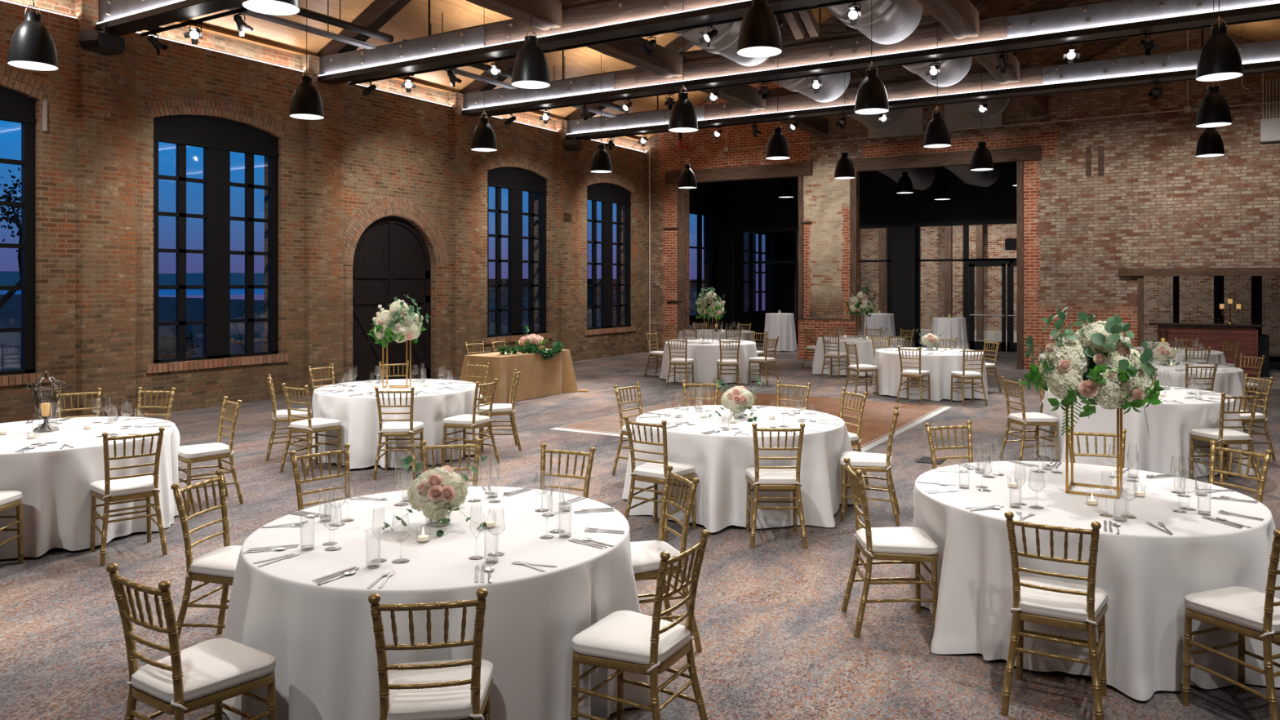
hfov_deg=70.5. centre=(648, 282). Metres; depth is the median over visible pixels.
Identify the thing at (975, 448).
water tumbler
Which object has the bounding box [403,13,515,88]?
diffuser
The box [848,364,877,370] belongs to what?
seat cushion
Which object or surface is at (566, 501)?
fork
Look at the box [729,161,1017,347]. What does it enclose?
wall partition
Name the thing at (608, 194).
window
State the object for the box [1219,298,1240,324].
candelabra
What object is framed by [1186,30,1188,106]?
conduit
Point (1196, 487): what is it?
fork
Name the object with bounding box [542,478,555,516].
champagne flute
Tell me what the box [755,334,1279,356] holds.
floor
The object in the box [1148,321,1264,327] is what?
countertop
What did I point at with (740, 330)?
chair
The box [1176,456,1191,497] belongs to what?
champagne flute
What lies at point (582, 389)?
folded burlap
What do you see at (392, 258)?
door
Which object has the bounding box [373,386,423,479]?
chair
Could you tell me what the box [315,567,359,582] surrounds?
knife
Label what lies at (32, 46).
pendant lamp
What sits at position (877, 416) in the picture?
floor
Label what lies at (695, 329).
chair
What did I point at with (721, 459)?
tablecloth
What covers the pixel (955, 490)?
fork
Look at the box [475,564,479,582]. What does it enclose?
knife
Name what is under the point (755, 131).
track spotlight
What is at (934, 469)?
fork
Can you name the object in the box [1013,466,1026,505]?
champagne flute
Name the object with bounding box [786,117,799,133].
track spotlight
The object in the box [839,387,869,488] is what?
chair
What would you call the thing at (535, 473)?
wine glass
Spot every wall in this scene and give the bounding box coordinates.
[0,0,795,422]
[643,0,1279,369]
[729,225,1279,361]
[795,223,1279,347]
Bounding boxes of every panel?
[867,106,923,138]
[944,103,1002,129]
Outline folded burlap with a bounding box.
[577,388,588,391]
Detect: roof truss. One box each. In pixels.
[96,0,241,35]
[316,0,842,84]
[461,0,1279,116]
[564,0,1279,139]
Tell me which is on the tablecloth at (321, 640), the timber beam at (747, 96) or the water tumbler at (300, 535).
the water tumbler at (300, 535)
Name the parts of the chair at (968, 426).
leg, rail, rail, rail, leg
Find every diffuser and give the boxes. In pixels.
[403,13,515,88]
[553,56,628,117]
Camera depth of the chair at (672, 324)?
23.09 m
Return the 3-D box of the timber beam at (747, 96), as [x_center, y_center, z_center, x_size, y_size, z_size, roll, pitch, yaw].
[1.496,-3.900,18.122,0.355,0.383,3.380,0,0,31]
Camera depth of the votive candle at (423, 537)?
4.21 m
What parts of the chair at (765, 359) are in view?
leg, leg, seat frame, leg, leg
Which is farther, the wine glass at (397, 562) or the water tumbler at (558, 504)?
the water tumbler at (558, 504)
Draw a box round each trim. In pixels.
[172,20,647,142]
[665,161,812,184]
[676,183,686,338]
[797,175,803,355]
[798,320,855,359]
[802,318,849,320]
[849,172,857,335]
[850,145,1040,172]
[1016,160,1023,369]
[1118,267,1279,275]
[1137,275,1143,346]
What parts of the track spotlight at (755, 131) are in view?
barn door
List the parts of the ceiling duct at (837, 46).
steel plate, tie rod, steel plate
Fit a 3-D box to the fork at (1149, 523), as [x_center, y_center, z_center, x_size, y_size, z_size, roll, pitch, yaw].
[2.495,1.202,4.431,0.024,0.009,0.198,0,0,-1]
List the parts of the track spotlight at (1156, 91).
barn door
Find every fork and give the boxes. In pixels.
[253,551,300,563]
[257,551,299,566]
[261,523,304,527]
[267,520,308,526]
[350,497,384,499]
[357,496,388,499]
[367,569,391,587]
[378,569,395,587]
[511,559,546,571]
[512,560,557,566]
[558,496,582,502]
[561,497,586,504]
[584,528,624,533]
[585,526,625,531]
[924,488,958,490]
[927,488,959,493]
[933,469,966,472]
[935,468,968,471]
[1016,510,1023,520]
[1017,511,1035,520]
[1145,521,1172,534]
[1157,521,1173,534]
[1195,487,1234,491]
[1205,488,1229,493]
[1217,511,1262,520]
[1219,509,1263,519]
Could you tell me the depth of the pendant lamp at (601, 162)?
16.53 m
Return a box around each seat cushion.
[0,490,22,506]
[89,475,159,500]
[126,638,275,711]
[177,442,234,458]
[184,545,242,577]
[272,408,311,420]
[288,417,341,431]
[377,422,423,434]
[386,658,493,719]
[443,413,492,427]
[478,403,515,413]
[571,610,694,673]
[619,424,635,433]
[630,460,695,479]
[630,540,683,573]
[648,351,663,355]
[669,358,693,363]
[716,359,738,364]
[745,466,801,486]
[748,356,774,362]
[756,350,764,354]
[806,346,815,349]
[823,351,847,357]
[840,451,892,470]
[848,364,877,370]
[848,431,861,443]
[853,526,938,557]
[900,368,930,376]
[951,370,983,377]
[985,362,996,368]
[1007,412,1057,424]
[1009,576,1108,627]
[1184,586,1279,638]
[1190,428,1253,442]
[1226,363,1236,367]
[1240,409,1266,421]
[1246,382,1260,389]
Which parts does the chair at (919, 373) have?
leg, leg, rail, rail, rail, seat frame, leg, leg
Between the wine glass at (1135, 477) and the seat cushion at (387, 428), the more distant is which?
the seat cushion at (387, 428)
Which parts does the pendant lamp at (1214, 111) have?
lamp shade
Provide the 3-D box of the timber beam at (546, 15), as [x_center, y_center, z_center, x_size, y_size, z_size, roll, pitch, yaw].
[-2.307,-3.899,11.815,0.358,0.383,3.450,0,0,31]
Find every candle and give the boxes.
[0,426,5,435]
[26,431,36,439]
[40,402,51,416]
[84,422,92,429]
[416,528,430,542]
[483,515,496,528]
[701,411,706,417]
[769,413,775,419]
[1007,478,1018,488]
[1085,494,1098,506]
[1133,485,1146,497]
[1219,303,1224,308]
[1227,298,1232,303]
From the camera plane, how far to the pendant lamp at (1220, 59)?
8.87 m
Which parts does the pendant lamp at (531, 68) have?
lamp shade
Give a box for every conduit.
[648,147,650,351]
[728,101,1279,150]
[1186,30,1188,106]
[1241,73,1263,118]
[1266,80,1266,118]
[1269,80,1271,118]
[1272,80,1274,117]
[1275,79,1277,117]
[1279,79,1279,117]
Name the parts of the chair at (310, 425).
leg, rail, rail, rail, rail, leg, seat frame, leg, leg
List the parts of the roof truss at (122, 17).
steel plate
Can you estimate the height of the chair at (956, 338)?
0.926 m
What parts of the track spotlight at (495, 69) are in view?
barn door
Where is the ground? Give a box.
[0,293,264,370]
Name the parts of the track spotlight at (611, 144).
barn door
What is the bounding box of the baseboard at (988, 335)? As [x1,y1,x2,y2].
[920,328,1017,340]
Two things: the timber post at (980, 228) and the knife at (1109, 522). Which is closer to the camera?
the knife at (1109, 522)
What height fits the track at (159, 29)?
0.070 m
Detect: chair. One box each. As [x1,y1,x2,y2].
[0,490,23,564]
[53,387,102,418]
[89,426,167,565]
[106,562,276,719]
[136,386,175,421]
[168,469,242,655]
[177,395,244,512]
[265,373,311,461]
[280,382,342,475]
[288,443,350,511]
[306,363,334,438]
[368,587,493,719]
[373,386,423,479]
[378,360,408,379]
[420,438,481,486]
[442,377,499,468]
[464,341,484,355]
[465,361,490,434]
[478,368,521,452]
[490,338,505,352]
[539,443,595,497]
[570,529,710,719]
[612,382,642,475]
[623,415,696,542]
[630,465,702,652]
[644,331,663,376]
[664,323,678,341]
[666,337,693,387]
[681,327,697,339]
[682,380,719,406]
[693,322,707,329]
[716,338,741,389]
[725,328,742,339]
[737,322,751,330]
[745,422,807,548]
[748,336,779,386]
[753,330,768,375]
[776,380,811,409]
[801,327,815,368]
[820,333,848,379]
[826,327,842,335]
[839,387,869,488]
[840,404,899,525]
[841,457,938,637]
[844,341,878,396]
[865,327,882,336]
[870,336,889,383]
[888,334,906,347]
[896,346,930,404]
[899,328,914,347]
[924,420,973,469]
[936,337,957,348]
[950,347,987,406]
[983,339,1001,392]
[999,376,1058,462]
[1000,511,1108,719]
[1033,365,1044,439]
[1068,426,1126,467]
[1149,368,1157,385]
[1174,337,1198,348]
[1182,528,1279,719]
[1184,346,1211,364]
[1185,363,1217,391]
[1189,391,1260,487]
[1208,440,1272,502]
[1222,339,1240,367]
[1239,353,1265,412]
[1240,373,1275,461]
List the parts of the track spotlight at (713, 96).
barn door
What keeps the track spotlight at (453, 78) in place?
attached to the track at (843, 2)
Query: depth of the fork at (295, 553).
3.94 m
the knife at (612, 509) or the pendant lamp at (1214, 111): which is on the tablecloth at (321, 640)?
the knife at (612, 509)
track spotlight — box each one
[147,30,168,55]
[184,20,203,44]
[232,9,253,36]
[360,79,376,98]
[401,73,415,92]
[446,66,462,87]
[486,58,501,79]
[502,111,515,128]
[539,107,551,124]
[580,102,591,119]
[605,136,615,149]
[619,97,632,114]
[637,133,647,146]
[639,32,657,56]
[664,93,675,109]
[698,22,718,47]
[706,86,719,104]
[711,125,721,140]
[751,122,761,137]
[758,80,771,98]
[774,10,784,29]
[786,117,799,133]
[808,74,822,93]
[835,113,846,128]
[842,0,862,25]
[878,112,889,124]
[925,58,940,79]
[974,98,987,115]
[995,50,1012,73]
[1062,42,1079,64]
[1138,33,1159,55]
[1147,81,1163,100]
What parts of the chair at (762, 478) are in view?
leg, leg, seat frame, rail, rail, rail, rail, leg, leg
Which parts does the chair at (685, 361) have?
leg, leg, seat frame, leg, leg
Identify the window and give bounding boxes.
[0,85,36,375]
[153,115,279,363]
[487,167,546,337]
[586,182,631,329]
[689,211,714,316]
[755,231,775,312]
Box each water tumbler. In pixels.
[300,535,314,551]
[319,489,332,522]
[365,541,380,568]
[484,525,498,564]
[558,503,571,537]
[559,494,570,511]
[958,461,969,488]
[974,448,985,473]
[1008,477,1021,508]
[1041,444,1052,470]
[1113,488,1127,521]
[1127,453,1138,478]
[1197,485,1211,515]
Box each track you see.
[140,5,248,36]
[348,0,867,84]
[485,16,1279,116]
[585,70,1279,140]
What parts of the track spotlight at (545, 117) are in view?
barn door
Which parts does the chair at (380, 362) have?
leg, rail, rail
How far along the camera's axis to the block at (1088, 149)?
19.76 m
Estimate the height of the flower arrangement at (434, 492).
0.338 m
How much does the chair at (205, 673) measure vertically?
0.926 m
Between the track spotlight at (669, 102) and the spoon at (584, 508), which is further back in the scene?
the track spotlight at (669, 102)
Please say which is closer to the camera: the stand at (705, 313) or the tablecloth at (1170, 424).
the tablecloth at (1170, 424)
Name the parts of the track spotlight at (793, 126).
barn door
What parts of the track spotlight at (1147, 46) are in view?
barn door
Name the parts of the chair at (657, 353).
leg, seat frame, leg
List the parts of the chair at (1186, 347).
leg, rail, rail, leg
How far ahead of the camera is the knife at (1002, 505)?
4.84 m
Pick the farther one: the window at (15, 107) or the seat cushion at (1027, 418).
the window at (15, 107)
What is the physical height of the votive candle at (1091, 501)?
0.066 m
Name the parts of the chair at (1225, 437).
leg, seat frame, leg, leg, rail, rail, rail, rail, leg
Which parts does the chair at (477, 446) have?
leg, rail, rail, leg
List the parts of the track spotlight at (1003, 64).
barn door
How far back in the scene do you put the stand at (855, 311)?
19.57 m
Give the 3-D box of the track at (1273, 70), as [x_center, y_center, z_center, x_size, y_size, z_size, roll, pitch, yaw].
[5.034,-3.577,18.411,15.600,0.070,0.330,0,0,31]
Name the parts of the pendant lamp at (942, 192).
lamp shade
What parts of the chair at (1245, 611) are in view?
leg, seat frame, leg, leg, rail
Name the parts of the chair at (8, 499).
seat frame, leg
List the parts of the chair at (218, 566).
leg, rail, rail, rail, rail, seat frame, leg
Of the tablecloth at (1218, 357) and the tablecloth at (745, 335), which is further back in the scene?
the tablecloth at (745, 335)
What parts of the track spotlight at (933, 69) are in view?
barn door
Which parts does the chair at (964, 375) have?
leg, leg, seat frame, leg, rail, rail, rail, leg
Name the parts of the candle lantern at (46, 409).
frame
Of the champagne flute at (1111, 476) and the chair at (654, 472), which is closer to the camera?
the champagne flute at (1111, 476)
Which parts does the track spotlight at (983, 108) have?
barn door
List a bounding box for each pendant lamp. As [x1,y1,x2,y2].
[7,0,58,71]
[241,0,300,15]
[288,0,324,119]
[471,111,497,151]
[511,0,550,88]
[590,53,612,173]
[668,84,697,132]
[678,160,697,188]
[736,0,782,57]
[765,121,790,159]
[778,177,794,197]
[834,72,855,179]
[854,0,888,114]
[896,168,913,193]
[923,20,951,147]
[933,166,951,199]
[970,136,993,170]
[1012,170,1017,186]
[1195,0,1231,127]
[1195,0,1243,81]
[1195,27,1224,157]
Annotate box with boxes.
[563,213,571,222]
[724,146,729,151]
[1004,238,1016,249]
[1184,106,1191,112]
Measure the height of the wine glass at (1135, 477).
0.205 m
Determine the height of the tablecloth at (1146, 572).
0.754 m
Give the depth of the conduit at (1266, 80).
18.09 m
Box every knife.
[247,545,298,551]
[248,544,299,549]
[294,511,325,516]
[298,511,330,515]
[311,566,355,581]
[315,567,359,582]
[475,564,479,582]
[480,564,484,582]
[502,488,529,495]
[506,488,532,496]
[567,539,604,548]
[572,538,608,547]
[573,508,613,511]
[573,509,614,513]
[920,480,956,484]
[920,480,956,484]
[964,504,999,508]
[968,505,1004,509]
[1103,520,1106,531]
[1108,520,1112,532]
[1146,475,1173,477]
[1148,475,1177,478]
[1201,516,1241,528]
[1203,515,1244,527]
[1211,497,1257,502]
[1212,497,1257,502]
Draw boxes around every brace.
[783,12,805,39]
[798,9,820,37]
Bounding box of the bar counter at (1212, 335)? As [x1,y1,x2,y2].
[1148,321,1269,377]
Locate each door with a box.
[352,216,431,382]
[968,263,1017,351]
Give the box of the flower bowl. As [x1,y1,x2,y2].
[1146,341,1169,350]
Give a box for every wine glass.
[323,503,342,551]
[328,486,345,526]
[391,516,410,564]
[393,466,408,506]
[466,466,481,502]
[486,509,505,556]
[533,473,549,511]
[548,488,565,533]
[977,458,991,492]
[982,446,995,478]
[1027,471,1044,509]
[1031,439,1045,472]
[1107,444,1119,478]
[1119,477,1137,519]
[1169,459,1186,493]
[1179,470,1197,511]
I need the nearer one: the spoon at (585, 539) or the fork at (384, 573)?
the fork at (384, 573)
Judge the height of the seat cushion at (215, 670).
0.083 m
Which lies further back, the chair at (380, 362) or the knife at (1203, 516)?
the chair at (380, 362)
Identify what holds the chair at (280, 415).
on the floor at (777, 641)
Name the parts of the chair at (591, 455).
leg, rail, rail, rail, leg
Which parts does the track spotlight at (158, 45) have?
barn door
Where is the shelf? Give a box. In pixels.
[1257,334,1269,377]
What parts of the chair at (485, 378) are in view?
leg, rail, rail, leg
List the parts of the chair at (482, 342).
leg, rail, leg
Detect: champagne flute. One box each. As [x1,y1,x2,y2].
[321,494,337,546]
[340,480,354,522]
[370,507,386,563]
[467,513,484,559]
[539,498,554,539]
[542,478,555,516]
[975,454,987,488]
[992,448,1004,475]
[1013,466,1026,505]
[1051,438,1062,473]
[1099,475,1113,517]
[1173,474,1186,513]
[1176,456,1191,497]
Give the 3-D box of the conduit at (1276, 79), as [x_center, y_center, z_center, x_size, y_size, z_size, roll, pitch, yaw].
[12.478,-3.642,18.014,0.022,0.780,0.022,0,0,-36]
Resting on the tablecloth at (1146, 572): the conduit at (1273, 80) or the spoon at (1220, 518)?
the spoon at (1220, 518)
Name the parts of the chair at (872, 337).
leg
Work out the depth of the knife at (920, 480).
5.46 m
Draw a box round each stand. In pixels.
[382,338,411,388]
[702,313,717,342]
[853,311,867,337]
[1065,389,1122,498]
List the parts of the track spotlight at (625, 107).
barn door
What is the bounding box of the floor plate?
[915,456,946,464]
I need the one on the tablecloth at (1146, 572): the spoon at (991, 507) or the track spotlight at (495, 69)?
the spoon at (991, 507)
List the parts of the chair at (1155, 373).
leg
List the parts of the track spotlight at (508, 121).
barn door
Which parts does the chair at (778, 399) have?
leg, rail, rail, rail, leg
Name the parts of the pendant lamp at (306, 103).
lamp shade, cord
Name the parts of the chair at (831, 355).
leg, leg, seat frame, leg, leg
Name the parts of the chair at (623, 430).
leg, seat frame, rail, rail, rail, rail, leg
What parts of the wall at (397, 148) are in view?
sill, sill, sill, sill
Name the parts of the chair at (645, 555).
seat frame, leg, rail, rail, rail, rail, leg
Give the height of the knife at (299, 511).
0.005 m
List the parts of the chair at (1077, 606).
leg, leg, rail, rail, rail, rail, seat frame, leg, leg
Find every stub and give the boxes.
[663,226,680,229]
[666,299,682,302]
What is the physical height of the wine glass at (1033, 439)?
0.205 m
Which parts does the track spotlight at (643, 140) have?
barn door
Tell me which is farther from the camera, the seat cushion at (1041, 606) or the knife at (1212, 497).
the knife at (1212, 497)
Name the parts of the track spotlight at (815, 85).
barn door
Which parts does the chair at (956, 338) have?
rail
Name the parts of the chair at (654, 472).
leg, rail, rail, rail, rail, leg, seat frame, leg, leg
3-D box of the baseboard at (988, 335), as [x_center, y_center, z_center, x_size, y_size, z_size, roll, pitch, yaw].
[10.700,1.828,31.968,4.300,0.280,0.200,0,0,31]
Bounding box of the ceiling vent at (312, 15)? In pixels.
[226,0,393,49]
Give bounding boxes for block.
[1085,146,1091,176]
[1097,146,1103,175]
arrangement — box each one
[367,293,429,347]
[382,454,488,537]
[515,325,548,351]
[692,286,725,319]
[845,284,876,316]
[1017,306,1164,436]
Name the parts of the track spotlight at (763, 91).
barn door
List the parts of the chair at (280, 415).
leg, leg, seat frame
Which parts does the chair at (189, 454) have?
leg, seat frame, leg, rail, rail, rail, rail, leg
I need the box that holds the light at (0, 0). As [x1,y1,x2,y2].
[0,0,645,152]
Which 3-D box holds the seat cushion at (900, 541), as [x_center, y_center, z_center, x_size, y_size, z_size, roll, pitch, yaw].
[1.417,1.491,5.217,0.411,0.083,0.420,0,0,2]
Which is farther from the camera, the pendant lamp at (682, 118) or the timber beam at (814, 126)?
the timber beam at (814, 126)
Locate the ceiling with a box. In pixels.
[183,0,1279,138]
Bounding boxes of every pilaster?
[74,0,135,417]
[301,53,343,395]
[448,92,479,377]
[555,119,579,361]
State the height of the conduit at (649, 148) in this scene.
5.730 m
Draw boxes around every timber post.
[859,228,861,335]
[878,227,887,313]
[944,226,952,317]
[976,225,983,340]
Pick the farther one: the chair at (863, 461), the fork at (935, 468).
the chair at (863, 461)
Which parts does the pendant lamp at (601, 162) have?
lamp shade, cord, cord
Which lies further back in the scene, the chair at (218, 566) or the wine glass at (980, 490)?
the wine glass at (980, 490)
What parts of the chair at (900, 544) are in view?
leg, rail, rail, rail, rail, leg, seat frame, leg, leg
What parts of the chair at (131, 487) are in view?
leg, leg, seat frame, rail, rail, rail, rail, leg, leg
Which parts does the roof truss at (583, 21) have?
steel plate, tie rod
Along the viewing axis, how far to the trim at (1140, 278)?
19.23 m
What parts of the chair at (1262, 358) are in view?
leg, rail, rail, leg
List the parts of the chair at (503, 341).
leg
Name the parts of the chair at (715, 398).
leg, rail, rail, leg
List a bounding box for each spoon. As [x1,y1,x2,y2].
[243,546,287,552]
[288,512,315,516]
[316,570,355,585]
[484,566,494,582]
[503,487,526,493]
[580,506,614,510]
[582,537,613,546]
[916,480,947,484]
[970,506,1000,511]
[1111,523,1120,533]
[1146,473,1169,475]
[1215,517,1250,528]
[1220,496,1258,501]
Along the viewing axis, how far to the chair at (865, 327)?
21.01 m
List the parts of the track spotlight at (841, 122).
barn door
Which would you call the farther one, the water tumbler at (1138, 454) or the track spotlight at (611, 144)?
the track spotlight at (611, 144)
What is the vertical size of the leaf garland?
0.322 m
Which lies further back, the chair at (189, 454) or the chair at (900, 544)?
the chair at (189, 454)
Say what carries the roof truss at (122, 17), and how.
attached to the wall at (397, 148)
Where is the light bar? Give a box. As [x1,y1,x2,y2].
[41,99,47,131]
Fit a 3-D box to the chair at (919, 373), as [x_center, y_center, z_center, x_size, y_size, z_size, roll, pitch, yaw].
[4.353,1.508,14.887,0.424,0.926,0.477,0,0,36]
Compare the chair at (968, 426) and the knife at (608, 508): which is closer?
the knife at (608, 508)
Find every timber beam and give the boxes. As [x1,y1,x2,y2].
[465,0,562,30]
[582,35,683,77]
[700,84,765,111]
[778,116,827,135]
[917,0,979,39]
[973,52,1019,84]
[1014,94,1048,115]
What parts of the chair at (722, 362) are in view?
leg, leg, seat frame, rail, leg, leg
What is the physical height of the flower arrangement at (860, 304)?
0.684 m
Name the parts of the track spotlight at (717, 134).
barn door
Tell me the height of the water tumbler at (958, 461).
0.155 m
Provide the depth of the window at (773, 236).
33.11 m
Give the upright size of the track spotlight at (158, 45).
0.334 m
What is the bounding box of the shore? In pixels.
[0,271,264,288]
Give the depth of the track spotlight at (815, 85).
15.50 m
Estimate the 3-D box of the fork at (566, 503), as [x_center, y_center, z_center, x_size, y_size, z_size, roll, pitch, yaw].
[-0.410,1.202,4.991,0.024,0.009,0.198,0,0,33]
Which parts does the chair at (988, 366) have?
leg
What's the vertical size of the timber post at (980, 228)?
5.500 m
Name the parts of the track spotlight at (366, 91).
barn door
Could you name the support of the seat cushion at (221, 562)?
on the chair at (218, 566)
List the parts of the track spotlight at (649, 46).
barn door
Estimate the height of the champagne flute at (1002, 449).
0.228 m
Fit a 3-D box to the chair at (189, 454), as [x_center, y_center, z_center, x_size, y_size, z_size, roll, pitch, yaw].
[-3.914,1.508,8.037,0.477,0.926,0.424,0,0,-43]
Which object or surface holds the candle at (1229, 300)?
on the candelabra at (1229, 300)
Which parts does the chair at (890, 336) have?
leg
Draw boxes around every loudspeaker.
[78,26,126,55]
[563,135,582,151]
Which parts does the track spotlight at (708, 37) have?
barn door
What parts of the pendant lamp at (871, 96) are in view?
cord, lamp shade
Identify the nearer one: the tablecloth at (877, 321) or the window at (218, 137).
the window at (218, 137)
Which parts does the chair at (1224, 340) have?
leg, leg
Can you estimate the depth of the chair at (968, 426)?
6.78 m
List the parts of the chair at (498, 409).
leg, seat frame, leg, leg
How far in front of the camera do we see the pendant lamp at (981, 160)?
16.23 m
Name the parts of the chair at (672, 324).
leg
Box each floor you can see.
[0,342,1279,719]
[549,390,951,452]
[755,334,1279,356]
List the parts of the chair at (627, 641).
leg, leg, seat frame, leg, rail, rail, rail, rail, leg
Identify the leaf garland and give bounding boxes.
[497,339,563,359]
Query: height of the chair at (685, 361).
0.926 m
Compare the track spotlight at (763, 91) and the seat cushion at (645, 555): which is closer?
the seat cushion at (645, 555)
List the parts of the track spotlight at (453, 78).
barn door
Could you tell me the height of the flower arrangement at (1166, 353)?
0.351 m
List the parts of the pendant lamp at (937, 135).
lamp shade, cord, cord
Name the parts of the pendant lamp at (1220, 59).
lamp shade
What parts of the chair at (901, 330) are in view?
leg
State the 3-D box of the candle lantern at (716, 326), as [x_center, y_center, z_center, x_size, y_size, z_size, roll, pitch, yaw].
[1.657,1.008,22.299,0.191,0.400,0.217,0,0,1]
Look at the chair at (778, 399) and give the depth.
9.52 m
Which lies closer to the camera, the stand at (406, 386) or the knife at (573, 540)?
the knife at (573, 540)
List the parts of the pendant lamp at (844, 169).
cord, lamp shade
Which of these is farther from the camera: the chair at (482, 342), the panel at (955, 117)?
the panel at (955, 117)
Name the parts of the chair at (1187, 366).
leg, rail, rail, rail, rail, leg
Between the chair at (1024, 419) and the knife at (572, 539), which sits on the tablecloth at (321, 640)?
the knife at (572, 539)
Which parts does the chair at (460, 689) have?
leg, rail, rail, rail, rail, seat frame, leg, leg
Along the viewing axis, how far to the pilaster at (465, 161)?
19.10 m
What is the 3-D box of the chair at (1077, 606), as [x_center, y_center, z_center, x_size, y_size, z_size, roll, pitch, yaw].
[1.898,1.508,4.223,0.424,0.926,0.477,0,0,29]
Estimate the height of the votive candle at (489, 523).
0.066 m
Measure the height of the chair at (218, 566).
0.926 m
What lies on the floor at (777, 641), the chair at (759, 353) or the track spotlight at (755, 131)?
the chair at (759, 353)
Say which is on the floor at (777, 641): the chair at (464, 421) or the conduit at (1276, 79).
the chair at (464, 421)
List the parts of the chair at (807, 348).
leg, leg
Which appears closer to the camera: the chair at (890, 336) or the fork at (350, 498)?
the fork at (350, 498)
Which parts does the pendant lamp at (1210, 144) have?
lamp shade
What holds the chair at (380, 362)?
on the floor at (777, 641)
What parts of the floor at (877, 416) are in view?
edge trim, edge trim, edge trim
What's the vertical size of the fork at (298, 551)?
0.009 m
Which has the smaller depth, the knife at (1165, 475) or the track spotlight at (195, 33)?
the knife at (1165, 475)
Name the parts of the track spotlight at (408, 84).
barn door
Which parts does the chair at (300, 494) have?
leg, rail, rail, rail, rail, leg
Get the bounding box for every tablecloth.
[0,416,180,559]
[222,486,651,719]
[312,378,479,469]
[459,348,577,403]
[622,404,860,532]
[659,339,761,383]
[677,329,756,348]
[763,313,796,351]
[812,335,905,377]
[864,313,895,336]
[871,347,988,400]
[909,461,1279,701]
[931,316,968,349]
[1039,385,1254,478]
[1133,346,1226,365]
[1141,360,1249,429]
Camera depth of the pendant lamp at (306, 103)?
11.02 m
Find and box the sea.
[0,288,264,295]
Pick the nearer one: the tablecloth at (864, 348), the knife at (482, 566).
the knife at (482, 566)
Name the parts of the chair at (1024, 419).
leg, rail, rail, rail, rail, leg, seat frame, leg, leg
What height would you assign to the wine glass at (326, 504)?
0.205 m
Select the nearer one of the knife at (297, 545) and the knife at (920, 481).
the knife at (297, 545)
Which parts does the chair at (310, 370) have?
leg, rail, rail, leg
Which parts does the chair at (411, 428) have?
leg, leg, rail, rail, rail, rail, seat frame, leg, leg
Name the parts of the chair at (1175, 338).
rail, leg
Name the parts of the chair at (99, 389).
leg, rail, rail, rail, leg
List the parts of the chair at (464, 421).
leg, leg, seat frame, leg, rail, rail, rail, rail, leg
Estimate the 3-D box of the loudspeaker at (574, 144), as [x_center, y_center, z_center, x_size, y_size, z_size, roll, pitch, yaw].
[-1.843,-3.389,22.037,0.345,0.345,0.506,0,0,16]
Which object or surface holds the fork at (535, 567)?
on the tablecloth at (321, 640)
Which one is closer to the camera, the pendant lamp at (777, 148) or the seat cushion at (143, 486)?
the seat cushion at (143, 486)
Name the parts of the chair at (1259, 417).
leg, seat frame, rail, rail, leg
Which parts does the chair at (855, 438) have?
leg, rail, rail, rail, rail, seat frame, leg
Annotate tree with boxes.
[0,167,21,308]
[158,325,200,359]
[200,303,264,351]
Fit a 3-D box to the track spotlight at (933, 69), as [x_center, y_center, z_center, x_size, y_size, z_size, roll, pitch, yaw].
[4.559,-3.405,14.488,0.230,0.334,0.283,0,0,30]
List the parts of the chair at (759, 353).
leg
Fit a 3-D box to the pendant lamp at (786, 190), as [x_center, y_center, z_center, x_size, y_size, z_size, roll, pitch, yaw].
[3.955,-4.556,26.110,0.439,4.208,0.439,0,0,-18]
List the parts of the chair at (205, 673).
leg, rail, rail, rail, rail, leg, seat frame, leg, leg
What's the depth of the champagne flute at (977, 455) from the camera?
5.34 m
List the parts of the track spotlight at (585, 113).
barn door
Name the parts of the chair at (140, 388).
leg, rail, rail, rail, leg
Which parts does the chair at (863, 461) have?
leg, leg, seat frame, leg, leg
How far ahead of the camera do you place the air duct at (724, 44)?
17.10 m
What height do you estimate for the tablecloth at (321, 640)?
0.754 m
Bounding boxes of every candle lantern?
[26,369,66,432]
[712,317,719,331]
[1155,324,1170,342]
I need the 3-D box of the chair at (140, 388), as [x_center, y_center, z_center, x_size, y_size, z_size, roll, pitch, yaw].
[-4.924,1.508,8.811,0.424,0.926,0.477,0,0,6]
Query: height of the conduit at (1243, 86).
1.013 m
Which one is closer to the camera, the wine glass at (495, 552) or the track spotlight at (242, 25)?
the wine glass at (495, 552)
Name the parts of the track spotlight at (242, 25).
barn door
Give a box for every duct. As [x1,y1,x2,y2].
[673,21,904,131]
[826,0,1010,120]
[876,167,934,190]
[943,163,999,186]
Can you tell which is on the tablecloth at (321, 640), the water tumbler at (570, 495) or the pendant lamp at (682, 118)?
the water tumbler at (570, 495)
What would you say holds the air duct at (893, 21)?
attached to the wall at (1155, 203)
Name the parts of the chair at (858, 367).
leg, leg, seat frame, leg, leg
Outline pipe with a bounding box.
[677,132,689,150]
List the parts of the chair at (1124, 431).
leg, rail, rail, leg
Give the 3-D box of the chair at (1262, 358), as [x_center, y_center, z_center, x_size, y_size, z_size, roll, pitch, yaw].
[8.571,1.508,13.117,0.477,0.926,0.424,0,0,-15]
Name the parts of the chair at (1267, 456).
leg, rail, rail, rail, leg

